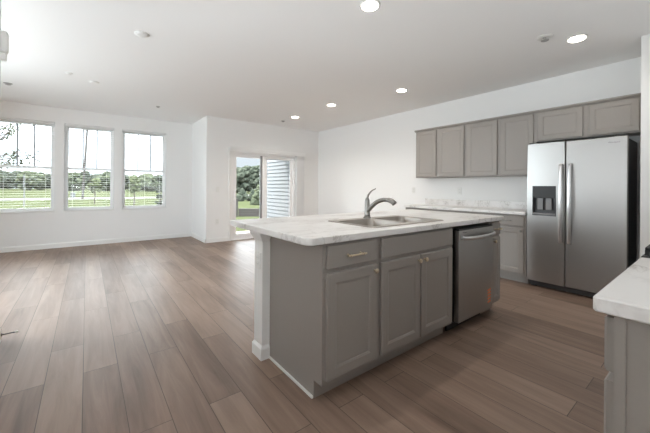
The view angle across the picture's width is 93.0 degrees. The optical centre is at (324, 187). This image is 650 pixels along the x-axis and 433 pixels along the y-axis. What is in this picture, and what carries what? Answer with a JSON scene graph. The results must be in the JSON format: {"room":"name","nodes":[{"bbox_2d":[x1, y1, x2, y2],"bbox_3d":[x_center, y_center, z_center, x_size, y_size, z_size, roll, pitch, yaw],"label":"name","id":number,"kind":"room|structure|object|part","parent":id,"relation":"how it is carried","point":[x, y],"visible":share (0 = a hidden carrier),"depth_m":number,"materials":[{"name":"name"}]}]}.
{"room":"kitchen","nodes":[
{"label":"kitchen","id":0,"kind":"room"},
{"bbox_2d":[0,0,0,107],"bbox_3d":[-1.227,-0.160,0.624,0.130,2.687,4.290,0,0,-38],"label":"wall","id":1,"kind":"structure","parent":0,"point":[0,0],"depth_m":2.35,"materials":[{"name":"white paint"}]},
{"bbox_2d":[0,31,8,61],"bbox_3d":[-2.444,-1.075,2.352,0.045,0.220,0.070,0,0,-38],"label":"sensor","id":2,"kind":"object","parent":1,"relation":"attached to","point":[4,36],"visible":1,"depth_m":2.33,"materials":[{"name":"white plastic"}]},
{"bbox_2d":[0,100,191,246],"bbox_3d":[-5.153,-0.188,5.963,5.136,2.687,0.140,0,0,-38],"label":"wall","id":3,"kind":"structure","parent":0,"point":[58,226],"depth_m":6.39,"materials":[{"name":"white paint"}]},
{"bbox_2d":[0,120,54,212],"bbox_3d":[-5.513,-0.391,5.679,0.815,1.701,0.157,0,0,-38],"label":"window","id":4,"kind":"structure","parent":3,"relation":"in","point":[52,167],"depth_m":5.80,"materials":[{"name":"white plastic"}]},
{"bbox_3d":[-5.546,-0.785,5.725,0.759,0.857,0.025,0,0,-38],"label":"sash","id":5,"kind":"part","parent":4,"relation":"part of","materials":[{"name":"glass"}]},
{"bbox_3d":[-5.535,0.014,5.704,0.759,0.832,0.025,0,0,-38],"label":"sash","id":6,"kind":"part","parent":4,"relation":"part of","materials":[{"name":"white plastic"}]},
{"bbox_2d":[0,117,54,212],"bbox_3d":[-5.491,-0.397,5.650,0.799,1.684,0.068,0,0,-38],"label":"window blind","id":7,"kind":"object","parent":4,"relation":"attached to","point":[1,118],"visible":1,"depth_m":5.67,"materials":[{"name":"white plastic"}]},
{"bbox_3d":[-5.501,0.434,5.655,0.799,0.020,0.050,0,0,-38],"label":"rail","id":8,"kind":"part","parent":7,"relation":"part of","materials":[{"name":"white"}]},
{"bbox_3d":[-5.498,0.453,5.651,0.815,0.013,0.087,0,0,-38],"label":"sill","id":9,"kind":"part","parent":4,"relation":"part of","materials":[{"name":"white"}]},
{"bbox_3d":[-5.540,-0.392,5.713,0.815,1.700,0.070,0,0,-38],"label":"frame","id":10,"kind":"part","parent":4,"relation":"part of","materials":[{"name":"white plastic"}]},
{"bbox_2d":[64,126,113,210],"bbox_3d":[-4.766,-0.386,6.257,0.795,1.701,0.157,0,0,-38],"label":"window","id":11,"kind":"structure","parent":3,"relation":"in","point":[66,155],"depth_m":6.23,"materials":[{"name":"white plastic"}]},
{"bbox_3d":[-4.750,0.458,6.229,0.795,0.013,0.087,0,0,-38],"label":"sill","id":12,"kind":"part","parent":11,"relation":"part of","materials":[{"name":"white"}]},
{"bbox_3d":[-4.798,-0.780,6.303,0.739,0.857,0.025,0,0,-38],"label":"sash","id":13,"kind":"part","parent":11,"relation":"part of","materials":[{"name":"white plastic"}]},
{"bbox_3d":[-4.788,0.019,6.281,0.739,0.832,0.025,0,0,-38],"label":"sash","id":14,"kind":"part","parent":11,"relation":"part of","materials":[{"name":"white plastic"}]},
{"bbox_2d":[65,124,113,210],"bbox_3d":[-4.743,-0.392,6.228,0.779,1.684,0.068,0,0,-38],"label":"window blind","id":15,"kind":"object","parent":11,"relation":"attached to","point":[67,125],"visible":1,"depth_m":6.21,"materials":[{"name":"white plastic"}]},
{"bbox_3d":[-4.753,0.440,6.233,0.779,0.020,0.050,0,0,-38],"label":"rail","id":16,"kind":"part","parent":15,"relation":"part of","materials":[{"name":"white plastic"}]},
{"bbox_3d":[-4.747,-0.380,6.233,0.547,1.628,0.054,0,0,-38],"label":"ladder cord","id":17,"kind":"part","parent":15,"relation":"part of","materials":[{"name":"white fabric"}]},
{"bbox_2d":[0,232,190,252],"bbox_3d":[-5.170,1.108,5.860,4.996,0.095,0.014,0,0,-38],"label":"baseboard","id":18,"kind":"structure","parent":3,"relation":"attached to","point":[165,236],"depth_m":6.18,"materials":[{"name":"white wood"}]},
{"bbox_2d":[122,132,165,209],"bbox_3d":[-4.004,-0.381,6.846,0.841,1.701,0.157,0,0,-38],"label":"window","id":19,"kind":"structure","parent":3,"relation":"in","point":[123,133],"depth_m":6.82,"materials":[{"name":"white plastic"}]},
{"bbox_3d":[-4.037,-0.775,6.891,0.785,0.857,0.025,0,0,-38],"label":"sash","id":20,"kind":"part","parent":19,"relation":"part of","materials":[{"name":"glass"}]},
{"bbox_3d":[-4.026,0.025,6.870,0.785,0.832,0.025,0,0,-38],"label":"sash","id":21,"kind":"part","parent":19,"relation":"part of","materials":[{"name":"glass"}]},
{"bbox_2d":[122,130,165,208],"bbox_3d":[-3.981,-0.387,6.817,0.825,1.684,0.068,0,0,-38],"label":"window blind","id":22,"kind":"object","parent":19,"relation":"attached to","point":[126,131],"visible":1,"depth_m":6.84,"materials":[{"name":"white plastic"}]},
{"bbox_3d":[-3.991,0.445,6.821,0.825,0.020,0.050,0,0,-38],"label":"rail","id":23,"kind":"part","parent":22,"relation":"part of","materials":[{"name":"white plastic"}]},
{"bbox_3d":[-3.985,-0.375,6.821,0.580,1.628,0.054,0,0,-38],"label":"ladder cord","id":24,"kind":"part","parent":22,"relation":"part of","materials":[{"name":"white fabric"}]},
{"bbox_2d":[192,117,204,237],"bbox_3d":[-2.834,-0.171,7.048,0.140,2.687,0.980,0,0,-38],"label":"wall","id":25,"kind":"structure","parent":0,"point":[198,128],"depth_m":6.97,"materials":[{"name":"white paint"}]},
{"bbox_2d":[191,232,205,242],"bbox_3d":[-2.857,1.125,6.939,0.014,0.095,1.134,0,0,-38],"label":"baseboard","id":26,"kind":"structure","parent":25,"relation":"attached to","point":[193,235],"depth_m":6.89,"materials":[{"name":"white wood"}]},
{"bbox_2d":[250,231,270,360],"bbox_3d":[0.393,0.751,2.843,2.243,0.888,0.168,0,0,-38],"label":"wall","id":27,"kind":"structure","parent":0,"point":[261,342],"depth_m":2.15,"materials":[{"name":"white paint"}]},
{"bbox_2d":[255,252,260,269],"bbox_3d":[-0.473,0.514,2.170,0.010,0.116,0.072,0,0,-38],"label":"wall outlet","id":28,"kind":"object","parent":27,"relation":"attached to","point":[258,255],"visible":1,"depth_m":2.16,"materials":[{"name":"white plastic"}]},
{"bbox_3d":[-0.458,0.337,2.183,0.085,0.073,0.168,0,0,-38],"label":"cap trim","id":29,"kind":"part","parent":27,"relation":"part of","materials":[{"name":"white"}]},
{"bbox_3d":[-0.456,1.141,2.188,0.067,0.095,0.146,0,0,-38],"label":"trim","id":30,"kind":"part","parent":27,"relation":"part of","materials":[{"name":"white wood"}]},
{"bbox_2d":[204,116,318,238],"bbox_3d":[-1.386,-0.161,7.458,2.933,2.687,0.140,0,0,-38],"label":"wall","id":31,"kind":"structure","parent":0,"point":[221,134],"depth_m":6.85,"materials":[{"name":"white paint"}]},
{"bbox_2d":[205,237,227,242],"bbox_3d":[-2.327,1.128,6.641,0.488,0.095,0.014,0,0,-38],"label":"baseboard","id":32,"kind":"structure","parent":31,"relation":"attached to","point":[219,239],"depth_m":6.63,"materials":[{"name":"white wood"}]},
{"bbox_2d":[228,150,286,240],"bbox_3d":[-1.413,0.165,7.343,1.805,2.035,0.012,0,0,-38],"label":"trim","id":33,"kind":"structure","parent":31,"relation":"attached to","point":[229,161],"depth_m":6.80,"materials":[{"name":"white"}]},
{"bbox_2d":[231,151,294,239],"bbox_3d":[-1.454,0.194,7.395,1.685,1.975,0.150,0,0,-38],"label":"door","id":34,"kind":"structure","parent":31,"relation":"in","point":[263,158],"depth_m":7.31,"materials":[{"name":"white plastic"}]},
{"bbox_3d":[-1.778,0.204,7.120,0.741,1.904,0.036,0,0,-38],"label":"sliding panel","id":35,"kind":"part","parent":34,"relation":"part of","materials":[{"name":"clear glass"}]},
{"bbox_3d":[-1.169,0.208,7.654,0.823,1.904,0.036,0,0,-38],"label":"fixed panel","id":36,"kind":"part","parent":34,"relation":"part of","materials":[{"name":"glass"}]},
{"bbox_2d":[228,147,305,215],"bbox_3d":[-1.320,0.133,7.341,1.980,2.030,0.100,0,0,-38],"label":"vertical blind","id":37,"kind":"object","parent":31,"relation":"attached to","point":[299,157],"visible":0.86,"depth_m":7.79,"materials":[{"name":"white"}]},
{"bbox_2d":[0,231,608,432],"bbox_3d":[-0.560,1.238,2.291,8.209,0.100,11.580,0,0,-38],"label":"floor","id":38,"kind":"structure","parent":0,"point":[157,335],"depth_m":2.10,"materials":[{"name":"wood"}]},
{"bbox_2d":[270,237,378,397],"bbox_3d":[-0.007,0.748,2.034,0.444,0.888,0.664,0,0,-38],"label":"base cabinet","id":39,"kind":"object","parent":38,"relation":"on","point":[324,298],"visible":0.99,"depth_m":1.82,"materials":[{"name":"grey wood"}]},
{"bbox_2d":[269,356,312,398],"bbox_3d":[-0.232,1.182,1.947,0.012,0.016,0.529,0,0,-38],"label":"trim","id":40,"kind":"structure","parent":39,"relation":"attached to","point":[295,381],"depth_m":1.90,"materials":[{"name":"white wood"}]},
{"bbox_3d":[0.164,0.770,1.809,0.396,0.590,0.020,0,0,-38],"label":"door","id":41,"kind":"part","parent":39,"relation":"part of","materials":[{"name":"grey wood"}]},
{"bbox_3d":[0.164,0.386,1.807,0.390,0.130,0.020,0,0,-38],"label":"drawer","id":42,"kind":"part","parent":39,"relation":"part of","materials":[{"name":"grey wood"}]},
{"bbox_3d":[0.182,0.386,1.783,0.144,0.015,0.038,0,0,-38],"label":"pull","id":43,"kind":"part","parent":39,"relation":"part of","materials":[{"name":"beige metal"}]},
{"bbox_2d":[230,209,502,245],"bbox_3d":[0.490,0.287,2.715,2.310,0.040,1.095,0,0,-38],"label":"countertop","id":44,"kind":"structure","parent":39,"relation":"on","point":[309,230],"depth_m":2.17,"materials":[{"name":"stone"}]},
{"bbox_2d":[363,188,396,217],"bbox_3d":[0.452,0.134,2.567,0.302,0.255,0.068,0,0,39],"label":"kitchen faucet","id":45,"kind":"object","parent":44,"relation":"on","point":[368,207],"visible":1,"depth_m":2.60,"materials":[{"name":"silver metal"}]},
{"bbox_3d":[0.433,0.149,2.587,0.197,0.128,0.040,0,0,36],"label":"spout","id":46,"kind":"part","parent":45,"relation":"part of","materials":[{"name":"silver metal"}]},
{"bbox_2d":[328,215,443,227],"bbox_3d":[0.497,0.355,2.477,0.850,0.185,0.520,0,0,-38],"label":"sink","id":47,"kind":"object","parent":44,"relation":"in","point":[394,220],"visible":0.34,"depth_m":2.54,"materials":[{"name":"silver metal"}]},
{"bbox_3d":[0.353,0.354,2.335,0.378,0.185,0.400,0,0,-38],"label":"bowl","id":48,"kind":"part","parent":47,"relation":"part of","materials":[{"name":"silver metal"}]},
{"bbox_3d":[0.671,0.356,2.581,0.378,0.185,0.400,0,0,-38],"label":"bowl","id":49,"kind":"part","parent":47,"relation":"part of","materials":[{"name":"silver metal"}]},
{"bbox_2d":[369,227,452,369],"bbox_3d":[0.509,0.752,2.438,0.864,0.888,0.656,0,0,-38],"label":"base cabinet","id":50,"kind":"object","parent":38,"relation":"on","point":[415,268],"visible":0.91,"depth_m":2.15,"materials":[{"name":"grey wood"}]},
{"bbox_3d":[0.513,0.773,2.079,0.404,0.590,0.020,0,0,-38],"label":"door","id":51,"kind":"part","parent":50,"relation":"part of","materials":[{"name":"grey wood"}]},
{"bbox_3d":[0.846,0.775,2.335,0.412,0.590,0.020,0,0,-38],"label":"door","id":52,"kind":"part","parent":50,"relation":"part of","materials":[{"name":"grey wood"}]},
{"bbox_2d":[406,207,427,209],"bbox_3d":[1.727,0.772,5.276,0.661,0.865,0.439,0,0,-38],"label":"base cabinet","id":53,"kind":"object","parent":38,"relation":"on","point":[406,207],"visible":0.02,"depth_m":5.08,"materials":[{"name":"grey wood"}]},
{"bbox_2d":[428,209,455,211],"bbox_3d":[2.005,0.774,4.916,0.661,0.865,0.469,0,0,-38],"label":"base cabinet","id":54,"kind":"object","parent":38,"relation":"on","point":[428,209],"visible":0.02,"depth_m":4.74,"materials":[{"name":"grey wood"}]},
{"bbox_2d":[445,223,495,330],"bbox_3d":[1.136,0.767,2.885,0.591,0.865,0.690,0,0,-38],"label":"dishwasher","id":55,"kind":"object","parent":38,"relation":"on","point":[472,246],"visible":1,"depth_m":2.60,"materials":[{"name":"silver metal"}]},
{"bbox_3d":[1.236,1.151,2.752,0.571,0.099,0.015,0,0,-38],"label":"toe panel","id":56,"kind":"part","parent":55,"relation":"part of","materials":[{"name":"black plastic"}]},
{"bbox_2d":[452,223,484,321],"bbox_3d":[1.104,0.717,2.926,0.579,0.765,0.585,0,0,-38],"label":"tub","id":57,"kind":"object","parent":55,"relation":"in","point":[454,246],"depth_m":2.52,"materials":[{"name":"metal"}]},
{"bbox_3d":[1.297,0.725,2.676,0.591,0.743,0.043,0,0,-38],"label":"door","id":58,"kind":"part","parent":55,"relation":"part of","materials":[{"name":"silver metal"}]},
{"bbox_3d":[1.333,0.412,2.633,0.546,0.035,0.055,0,0,-38],"label":"handle","id":59,"kind":"part","parent":55,"relation":"part of","materials":[{"name":"silver metal"}]},
{"bbox_2d":[456,211,488,214],"bbox_3d":[2.294,0.776,4.542,0.661,0.865,0.474,0,0,-38],"label":"base cabinet","id":60,"kind":"object","parent":38,"relation":"on","point":[456,211],"visible":0.02,"depth_m":4.36,"materials":[{"name":"grey wood"}]},
{"bbox_2d":[480,221,502,313],"bbox_3d":[1.442,0.758,3.154,0.203,0.888,0.664,0,0,-38],"label":"base cabinet","id":61,"kind":"object","parent":38,"relation":"on","point":[496,224],"visible":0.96,"depth_m":2.94,"materials":[{"name":"grey wood"}]},
{"bbox_3d":[1.618,0.391,2.930,0.176,0.120,0.020,0,0,-38],"label":"drawer","id":62,"kind":"part","parent":61,"relation":"part of","materials":[{"name":"grey wood"}]},
{"bbox_3d":[1.615,0.772,2.930,0.176,0.607,0.020,0,0,-38],"label":"door","id":63,"kind":"part","parent":61,"relation":"part of","materials":[{"name":"grey wood"}]},
{"bbox_2d":[489,213,529,283],"bbox_3d":[2.577,0.778,4.176,0.661,0.865,0.449,0,0,-38],"label":"base cabinet","id":64,"kind":"object","parent":38,"relation":"on","point":[513,235],"visible":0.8,"depth_m":3.94,"materials":[{"name":"grey wood"}]},
{"bbox_2d":[404,204,526,214],"bbox_3d":[2.152,0.322,4.730,0.618,0.038,1.851,0,0,-38],"label":"countertop","id":65,"kind":"structure","parent":64,"relation":"on","point":[425,206],"depth_m":4.47,"materials":[{"name":"stone"}]},
{"bbox_3d":[2.356,0.423,4.003,0.020,0.126,0.405,0,0,-38],"label":"drawer","id":66,"kind":"part","parent":64,"relation":"part of","materials":[{"name":"grey wood"}]},
{"bbox_3d":[2.353,0.795,4.003,0.020,0.570,0.405,0,0,-38],"label":"door","id":67,"kind":"part","parent":64,"relation":"part of","materials":[{"name":"grey wood"}]},
{"bbox_2d":[527,134,636,296],"bbox_3d":[2.988,0.334,3.632,0.660,1.758,0.899,0,0,-38],"label":"refrigerator","id":68,"kind":"object","parent":38,"relation":"on","point":[582,194],"visible":0.97,"depth_m":3.42,"materials":[{"name":"grey metal"}]},
{"bbox_3d":[2.632,0.053,3.697,0.046,0.139,0.225,0,0,-38],"label":"control panel","id":69,"kind":"part","parent":68,"relation":"part of","materials":[{"name":"black plastic"}]},
{"bbox_3d":[2.647,0.301,3.695,0.068,1.662,0.382,0,0,-38],"label":"freezer door","id":70,"kind":"part","parent":68,"relation":"part of","materials":[{"name":"silver metal"}]},
{"bbox_3d":[2.692,0.186,3.528,0.064,0.911,0.036,0,0,-38],"label":"handle","id":71,"kind":"part","parent":68,"relation":"part of","materials":[{"name":"silver metal"}]},
{"bbox_3d":[2.742,0.186,3.463,0.064,0.911,0.036,0,0,-38],"label":"handle","id":72,"kind":"part","parent":68,"relation":"part of","materials":[{"name":"silver metal"}]},
{"bbox_3d":[2.925,0.303,3.336,0.068,1.662,0.509,0,0,-38],"label":"fridge door","id":73,"kind":"part","parent":68,"relation":"part of","materials":[{"name":"silver metal"}]},
{"bbox_2d":[604,314,649,432],"bbox_3d":[1.198,0.762,0.790,0.745,0.876,0.679,0,0,-38],"label":"base cabinet","id":74,"kind":"object","parent":38,"relation":"on","point":[626,341],"visible":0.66,"depth_m":0.77,"materials":[{"name":"grey wood"}]},
{"bbox_3d":[1.021,0.407,1.019,0.722,0.140,0.020,0,0,-38],"label":"drawer","id":75,"kind":"part","parent":74,"relation":"part of","materials":[{"name":"grey wood"}]},
{"bbox_3d":[0.876,0.785,0.909,0.363,0.570,0.020,0,0,-38],"label":"door","id":76,"kind":"part","parent":74,"relation":"part of","materials":[{"name":"grey wood"}]},
{"bbox_3d":[0.741,0.707,0.777,0.005,0.770,0.022,0,0,-38],"label":"frame","id":77,"kind":"part","parent":74,"relation":"part of","materials":[{"name":"grey wood"}]},
{"bbox_2d":[593,257,649,324],"bbox_3d":[1.200,0.305,0.771,0.766,0.038,0.668,0,0,-38],"label":"countertop","id":78,"kind":"structure","parent":74,"relation":"on","point":[627,296],"depth_m":0.81,"materials":[{"name":"stone"}]},
{"bbox_2d":[641,244,649,257],"bbox_3d":[1.788,0.714,1.265,0.760,0.922,0.710,0,0,-38],"label":"gas range","id":79,"kind":"object","parent":38,"relation":"on","point":[647,249],"visible":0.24,"depth_m":1.28,"materials":[{"name":"grey metal"}]},
{"bbox_2d":[1,0,649,131],"bbox_3d":[-0.540,-1.574,2.291,8.209,0.150,11.580,0,0,-38],"label":"ceiling","id":80,"kind":"structure","parent":0,"point":[270,62],"depth_m":3.40,"materials":[{"name":"white paint"}]},
{"bbox_2d":[134,31,148,37],"bbox_3d":[-1.798,-1.500,3.031,0.129,0.014,0.129,0,0,-38],"label":"smoke detector","id":81,"kind":"object","parent":80,"relation":"in","point":[142,34],"visible":1,"depth_m":3.01,"materials":[{"name":"white plastic"}]},
{"bbox_2d":[359,0,380,11],"bbox_3d":[0.368,-1.485,2.523,0.172,0.014,0.172,0,0,-38],"label":"recessed light","id":82,"kind":"object","parent":80,"relation":"in","point":[366,5],"visible":1,"depth_m":2.51,"materials":[{"name":"white plastic"}]},
{"bbox_2d":[396,88,406,91],"bbox_3d":[1.167,-1.479,4.707,0.172,0.014,0.172,0,0,-38],"label":"recessed light","id":83,"kind":"object","parent":80,"relation":"in","point":[400,89],"visible":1,"depth_m":4.68,"materials":[{"name":"white plastic"}]},
{"bbox_2d":[536,34,553,41],"bbox_3d":[2.164,-1.461,3.034,0.140,0.036,0.140,0,0,-38],"label":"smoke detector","id":84,"kind":"object","parent":80,"relation":"attached to","point":[543,38],"visible":1,"depth_m":3.02,"materials":[{"name":"white plastic"}]},
{"bbox_2d":[566,34,587,42],"bbox_3d":[2.491,-1.470,3.050,0.172,0.014,0.172,0,0,-38],"label":"recessed light","id":85,"kind":"object","parent":80,"relation":"in","point":[579,37],"visible":1,"depth_m":3.03,"materials":[{"name":"white plastic"}]},
{"bbox_2d":[318,57,640,259],"bbox_3d":[2.942,-0.131,4.370,0.140,2.687,10.320,0,0,-38],"label":"wall","id":86,"kind":"structure","parent":0,"point":[356,159],"depth_m":5.71,"materials":[{"name":"white paint"}]},
{"bbox_2d":[416,129,437,177],"bbox_3d":[1.859,-0.581,5.389,0.330,0.829,0.428,0,0,-38],"label":"upper cabinet","id":87,"kind":"object","parent":86,"relation":"attached to","point":[426,141],"visible":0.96,"depth_m":5.27,"materials":[{"name":"grey wood"}]},
{"bbox_2d":[438,125,467,177],"bbox_3d":[2.137,-0.579,5.029,0.330,0.829,0.480,0,0,-38],"label":"upper cabinet","id":88,"kind":"object","parent":86,"relation":"attached to","point":[451,140],"visible":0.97,"depth_m":4.91,"materials":[{"name":"grey wood"}]},
{"bbox_2d":[457,187,461,193],"bbox_3d":[2.245,0.058,5.147,0.010,0.116,0.072,0,0,-38],"label":"wall outlet","id":89,"kind":"object","parent":86,"relation":"attached to","point":[459,188],"visible":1,"depth_m":5.14,"materials":[{"name":"white plastic"}]},
{"bbox_2d":[425,198,526,208],"bbox_3d":[2.406,0.274,4.926,0.021,0.140,1.851,0,0,-38],"label":"backsplash","id":90,"kind":"structure","parent":86,"relation":"attached to","point":[476,203],"depth_m":4.87,"materials":[{"name":"stone"}]},
{"bbox_2d":[466,119,506,176],"bbox_3d":[2.433,-0.577,4.646,0.330,0.829,0.486,0,0,-38],"label":"upper cabinet","id":91,"kind":"object","parent":86,"relation":"attached to","point":[482,138],"visible":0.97,"depth_m":4.54,"materials":[{"name":"grey wood"}]},
{"bbox_2d":[499,113,536,176],"bbox_3d":[2.719,-0.575,4.275,0.330,0.829,0.448,0,0,-38],"label":"upper cabinet","id":92,"kind":"object","parent":86,"relation":"attached to","point":[516,133],"visible":0.79,"depth_m":4.19,"materials":[{"name":"grey wood"}]},
{"bbox_2d":[536,105,588,142],"bbox_3d":[3.012,-0.787,3.897,0.330,0.400,0.505,0,0,-38],"label":"upper cabinet","id":93,"kind":"object","parent":86,"relation":"attached to","point":[567,124],"visible":0.93,"depth_m":3.78,"materials":[{"name":"grey wood"}]},
{"bbox_2d":[586,96,640,138],"bbox_3d":[3.317,-0.785,3.504,0.330,0.400,0.488,0,0,-38],"label":"upper cabinet","id":94,"kind":"object","parent":86,"relation":"attached to","point":[623,116],"visible":0.92,"depth_m":3.41,"materials":[{"name":"grey wood"}]},
{"bbox_2d":[414,93,640,132],"bbox_3d":[2.469,-0.983,4.343,0.028,0.032,2.857,0,0,-38],"label":"crown molding","id":95,"kind":"structure","parent":94,"relation":"attached to","point":[636,94],"depth_m":3.94,"materials":[{"name":"grey wood"}]},
{"bbox_2d":[640,34,649,257],"bbox_3d":[3.628,-0.126,2.828,0.659,2.687,0.960,0,0,-38],"label":"wall","id":96,"kind":"structure","parent":0,"point":[645,40],"depth_m":2.98,"materials":[{"name":"white paint"}]},
{"label":"outside","id":97,"kind":"structure","parent":0,"visible":0},
{"bbox_2d":[0,189,258,231],"bbox_3d":[-36.697,1.335,47.477,320.000,0.400,240.000,0,0,-38],"label":"ground","id":98,"kind":"structure","parent":97,"point":[15,204],"depth_m":29.05,"materials":[{"name":"green plant"}]},
{"bbox_2d":[0,171,17,189],"bbox_3d":[-99.989,-2.271,95.961,6.802,5.940,6.748,0,0,-38],"label":"tree","id":99,"kind":"object","parent":98,"relation":"on","point":[8,182],"visible":0.85,"depth_m":95.42,"materials":[{"name":"green plant"}]},
{"bbox_2d":[12,170,21,188],"bbox_3d":[-110.269,-2.838,110.064,6.072,6.934,6.417,0,0,-38],"label":"tree","id":100,"kind":"object","parent":98,"relation":"on","point":[16,172],"visible":0.2,"depth_m":109.16,"materials":[{"name":"green plant"}]},
{"bbox_2d":[0,123,42,168],"bbox_3d":[-12.377,-0.837,11.707,3.219,4.288,2.158,0,0,14],"label":"sparse tree","id":101,"kind":"object","parent":98,"relation":"on","point":[9,130],"visible":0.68,"depth_m":11.79,"materials":[{"name":"green plant"}]},
{"bbox_2d":[23,175,24,206],"bbox_3d":[-19.516,0.224,20.000,0.060,2.063,0.057,0,0,-38],"label":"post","id":102,"kind":"object","parent":98,"relation":"on","point":[23,175],"visible":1,"depth_m":19.98,"materials":[{"name":"grey"}]},
{"bbox_2d":[15,170,46,190],"bbox_3d":[-78.328,-1.833,82.144,6.495,5.367,6.341,0,0,-38],"label":"tree","id":103,"kind":"object","parent":98,"relation":"on","point":[39,180],"visible":0.91,"depth_m":80.75,"materials":[{"name":"green plant"}]},
{"bbox_2d":[37,172,50,189],"bbox_3d":[-87.343,-1.909,96.113,6.905,5.701,6.287,0,0,-38],"label":"tree","id":104,"kind":"object","parent":98,"relation":"on","point":[48,175],"visible":0.32,"depth_m":95.00,"materials":[{"name":"green plant"}]},
{"bbox_2d":[68,172,86,190],"bbox_3d":[-66.856,-1.485,81.887,6.182,5.447,5.735,0,0,-38],"label":"tree","id":105,"kind":"object","parent":98,"relation":"on","point":[77,180],"visible":0.58,"depth_m":81.22,"materials":[{"name":"green plant"}]},
{"bbox_2d":[78,171,92,189],"bbox_3d":[-75.278,-2.185,96.019,6.100,6.115,6.897,0,0,-38],"label":"tree","id":106,"kind":"object","parent":98,"relation":"on","point":[88,178],"visible":0.25,"depth_m":94.96,"materials":[{"name":"green plant"}]},
{"bbox_2d":[81,130,91,198],"bbox_3d":[-24.707,-2.499,32.000,1.071,7.450,0.220,0,0,0],"label":"utility pole","id":107,"kind":"object","parent":98,"relation":"on","point":[85,153],"visible":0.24,"depth_m":31.93,"materials":[{"name":"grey wood"}]},
{"bbox_2d":[85,178,100,203],"bbox_3d":[-18.007,0.277,23.979,1.034,1.984,1.036,0,0,-38],"label":"young tree","id":108,"kind":"object","parent":98,"relation":"on","point":[92,188],"visible":0.84,"depth_m":23.91,"materials":[{"name":"green plant"}]},
{"bbox_3d":[-18.004,-0.142,23.979,1.034,1.147,1.036,0,0,-38],"label":"crown","id":109,"kind":"part","parent":108,"relation":"part of","materials":[{"name":"green plant"}]},
{"bbox_2d":[95,171,125,190],"bbox_3d":[-57.109,-1.574,82.185,6.918,5.572,6.803,0,0,-38],"label":"tree","id":110,"kind":"object","parent":98,"relation":"on","point":[102,176],"visible":0.39,"depth_m":80.28,"materials":[{"name":"green plant"}]},
{"bbox_2d":[125,175,129,189],"bbox_3d":[-62.404,-1.713,96.301,6.692,5.349,6.562,0,0,-38],"label":"tree","id":111,"kind":"object","parent":98,"relation":"on","point":[127,182],"visible":0.27,"depth_m":94.54,"materials":[{"name":"green plant"}]},
{"bbox_2d":[128,175,140,205],"bbox_3d":[-13.597,0.187,22.012,0.836,2.226,0.841,0,0,-38],"label":"young tree","id":112,"kind":"object","parent":98,"relation":"on","point":[136,188],"visible":1,"depth_m":21.83,"materials":[{"name":"green plant"}]},
{"bbox_3d":[-13.593,-0.254,22.012,0.836,1.344,0.841,0,0,-38],"label":"crown","id":113,"kind":"part","parent":112,"relation":"part of","materials":[{"name":"green plant"}]},
{"bbox_2d":[130,173,158,190],"bbox_3d":[-47.724,-1.326,81.570,6.555,5.041,6.604,0,0,-38],"label":"tree","id":114,"kind":"object","parent":98,"relation":"on","point":[151,184],"visible":0.83,"depth_m":80.42,"materials":[{"name":"green plant"}]},
{"bbox_2d":[154,174,161,188],"bbox_3d":[-52.079,-1.361,96.032,6.122,5.519,6.673,0,0,-38],"label":"tree","id":115,"kind":"object","parent":98,"relation":"on","point":[157,176],"visible":0.24,"depth_m":94.63,"materials":[{"name":"green plant"}]},
{"bbox_2d":[155,183,161,203],"bbox_3d":[-9.087,0.550,17.047,0.540,1.560,0.503,0,0,-4],"label":"young tree","id":116,"kind":"object","parent":98,"relation":"on","point":[156,190],"visible":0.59,"depth_m":16.94,"materials":[{"name":"green plant"}]},
{"bbox_2d":[236,188,247,200],"bbox_3d":[-8.136,0.840,29.905,1.303,1.649,1.193,0,0,-38],"label":"shrub","id":117,"kind":"object","parent":98,"relation":"on","point":[242,195],"visible":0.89,"depth_m":29.66,"materials":[{"name":"green plant"}]},
{"bbox_2d":[236,167,250,192],"bbox_3d":[-16.253,-1.350,59.822,4.729,5.270,4.263,0,0,-38],"label":"tree","id":118,"kind":"object","parent":98,"relation":"on","point":[242,181],"visible":0.8,"depth_m":58.70,"materials":[{"name":"green plant"}]},
{"bbox_2d":[236,198,258,216],"bbox_3d":[-3.631,0.942,14.591,1.292,0.850,0.222,0,0,-5],"label":"edging","id":119,"kind":"object","parent":98,"relation":"on","point":[241,211],"visible":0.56,"depth_m":14.54,"materials":[{"name":"brown wood"}]},
{"bbox_3d":[-4.180,0.938,14.521,0.140,0.850,0.140,0,0,-38],"label":"post","id":120,"kind":"part","parent":119,"relation":"part of","materials":[{"name":"wood"}]},
{"bbox_2d":[244,165,255,192],"bbox_3d":[-17.330,-1.847,70.117,4.543,6.253,3.842,0,0,-8],"label":"tree","id":121,"kind":"object","parent":98,"relation":"on","point":[250,169],"visible":0.31,"depth_m":68.93,"materials":[{"name":"green plant"}]},
{"bbox_2d":[247,189,254,200],"bbox_3d":[-7.343,0.915,31.048,1.240,1.520,1.224,0,0,-38],"label":"shrub","id":122,"kind":"object","parent":98,"relation":"on","point":[252,190],"visible":0.48,"depth_m":30.63,"materials":[{"name":"green plant"}]},
{"bbox_2d":[250,184,259,204],"bbox_3d":[-5.210,0.676,23.936,1.230,1.847,1.067,0,0,-38],"label":"shrub","id":123,"kind":"object","parent":98,"relation":"on","point":[255,197],"visible":0.69,"depth_m":23.63,"materials":[{"name":"green plant"}]},
{"bbox_2d":[253,167,259,187],"bbox_3d":[-12.023,-1.463,59.883,4.376,5.557,4.443,0,0,27],"label":"tree","id":124,"kind":"object","parent":98,"relation":"on","point":[256,175],"visible":0.16,"depth_m":58.81,"materials":[{"name":"green plant"}]},
{"bbox_2d":[267,160,289,217],"bbox_3d":[0.468,-0.380,10.435,4.502,3.650,2.205,0,0,-38],"label":"house wing","id":125,"kind":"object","parent":98,"relation":"on","point":[277,170],"visible":0.13,"depth_m":9.19,"materials":[{"name":"grey"}]},
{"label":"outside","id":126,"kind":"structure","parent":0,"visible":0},
{"bbox_2d":[0,197,155,200],"bbox_3d":[-67.780,0.902,1.025,134.000,0.029,4.500,0,0,-38],"label":"path","id":127,"kind":"structure","parent":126,"point":[105,197],"depth_m":32.74,"materials":[{"name":"concrete"}]}
]}

